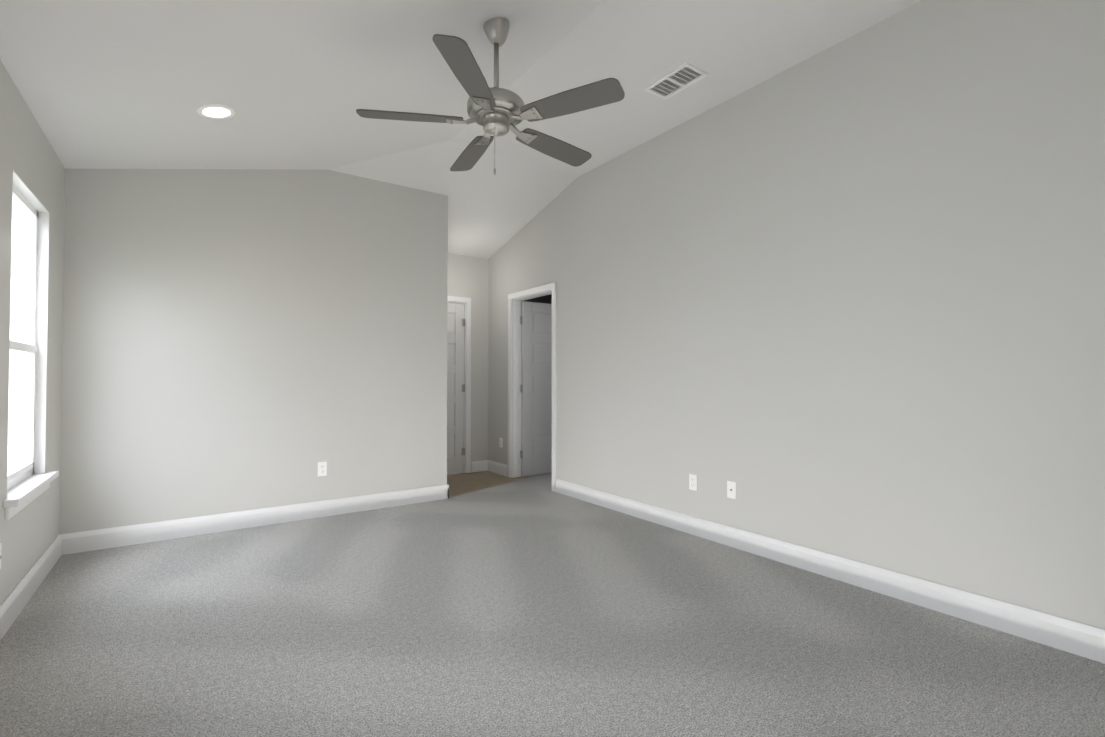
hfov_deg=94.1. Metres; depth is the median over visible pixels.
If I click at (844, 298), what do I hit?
wall
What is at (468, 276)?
wall
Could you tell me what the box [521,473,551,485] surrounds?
floor
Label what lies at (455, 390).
hall door
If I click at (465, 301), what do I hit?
door frame
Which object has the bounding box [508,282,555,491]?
door frame
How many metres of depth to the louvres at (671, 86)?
3.39 m
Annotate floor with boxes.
[447,471,525,496]
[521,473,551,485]
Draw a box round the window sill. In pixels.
[3,471,58,519]
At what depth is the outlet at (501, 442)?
6.03 m
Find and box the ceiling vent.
[644,62,707,99]
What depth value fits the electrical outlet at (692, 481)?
3.74 m
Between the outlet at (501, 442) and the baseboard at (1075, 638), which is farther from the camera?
the outlet at (501, 442)
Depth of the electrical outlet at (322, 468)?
4.22 m
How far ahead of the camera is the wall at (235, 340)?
3.92 m
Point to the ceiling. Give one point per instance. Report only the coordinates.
(136, 84)
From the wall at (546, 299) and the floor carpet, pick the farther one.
the wall at (546, 299)
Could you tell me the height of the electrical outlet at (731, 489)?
0.115 m
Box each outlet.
[0,543,1,568]
[318,462,326,475]
[499,438,502,447]
[689,474,696,490]
[727,480,735,498]
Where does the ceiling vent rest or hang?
in the ceiling
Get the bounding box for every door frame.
[448,296,470,472]
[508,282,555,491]
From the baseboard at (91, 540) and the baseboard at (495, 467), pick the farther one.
the baseboard at (495, 467)
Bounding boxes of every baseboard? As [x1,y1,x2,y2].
[0,534,63,639]
[64,484,448,554]
[484,460,507,476]
[556,479,1104,663]
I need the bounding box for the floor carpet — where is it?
[0,479,1104,736]
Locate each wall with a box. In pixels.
[0,60,64,604]
[59,169,447,533]
[448,253,488,461]
[488,0,1104,629]
[524,295,551,303]
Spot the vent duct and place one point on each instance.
(677, 80)
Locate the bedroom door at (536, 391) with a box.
[520,301,551,476]
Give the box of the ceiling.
[0,0,920,258]
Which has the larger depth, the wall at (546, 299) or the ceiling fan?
the wall at (546, 299)
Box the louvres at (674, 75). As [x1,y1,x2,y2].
[668,67,700,84]
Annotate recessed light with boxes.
[196,104,234,118]
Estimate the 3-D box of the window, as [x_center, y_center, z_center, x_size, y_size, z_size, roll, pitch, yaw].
[-2.752,-0.156,2.636,0.038,1.515,0.765,1,-1,-35]
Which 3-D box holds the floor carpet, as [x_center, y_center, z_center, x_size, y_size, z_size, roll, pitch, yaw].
[-0.099,1.228,2.143,3.920,0.100,6.205,1,-1,-35]
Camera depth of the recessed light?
2.97 m
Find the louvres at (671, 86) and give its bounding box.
[651,79,680,95]
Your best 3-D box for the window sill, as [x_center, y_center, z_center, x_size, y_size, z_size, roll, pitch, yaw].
[-2.705,0.643,2.656,0.095,0.094,0.885,1,-1,-35]
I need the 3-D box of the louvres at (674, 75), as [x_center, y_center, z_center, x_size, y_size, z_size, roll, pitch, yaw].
[0.840,-1.849,3.250,0.162,0.007,0.142,1,-1,-35]
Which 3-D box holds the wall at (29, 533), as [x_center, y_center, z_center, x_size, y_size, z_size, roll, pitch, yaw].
[-1.885,-0.100,1.402,0.120,2.530,7.020,1,-1,-35]
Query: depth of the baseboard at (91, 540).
3.87 m
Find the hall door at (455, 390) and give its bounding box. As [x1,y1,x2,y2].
[447,303,464,473]
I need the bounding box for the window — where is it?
[7,184,37,490]
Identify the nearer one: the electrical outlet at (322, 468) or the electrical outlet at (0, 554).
the electrical outlet at (0, 554)
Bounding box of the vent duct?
[652,67,697,94]
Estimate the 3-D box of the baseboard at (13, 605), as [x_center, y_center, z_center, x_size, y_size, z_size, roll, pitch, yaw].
[-1.521,1.093,0.984,0.016,0.130,5.710,1,-1,-35]
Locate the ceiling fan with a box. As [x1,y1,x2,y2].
[356,17,624,174]
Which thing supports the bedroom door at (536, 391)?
in the wall at (844, 298)

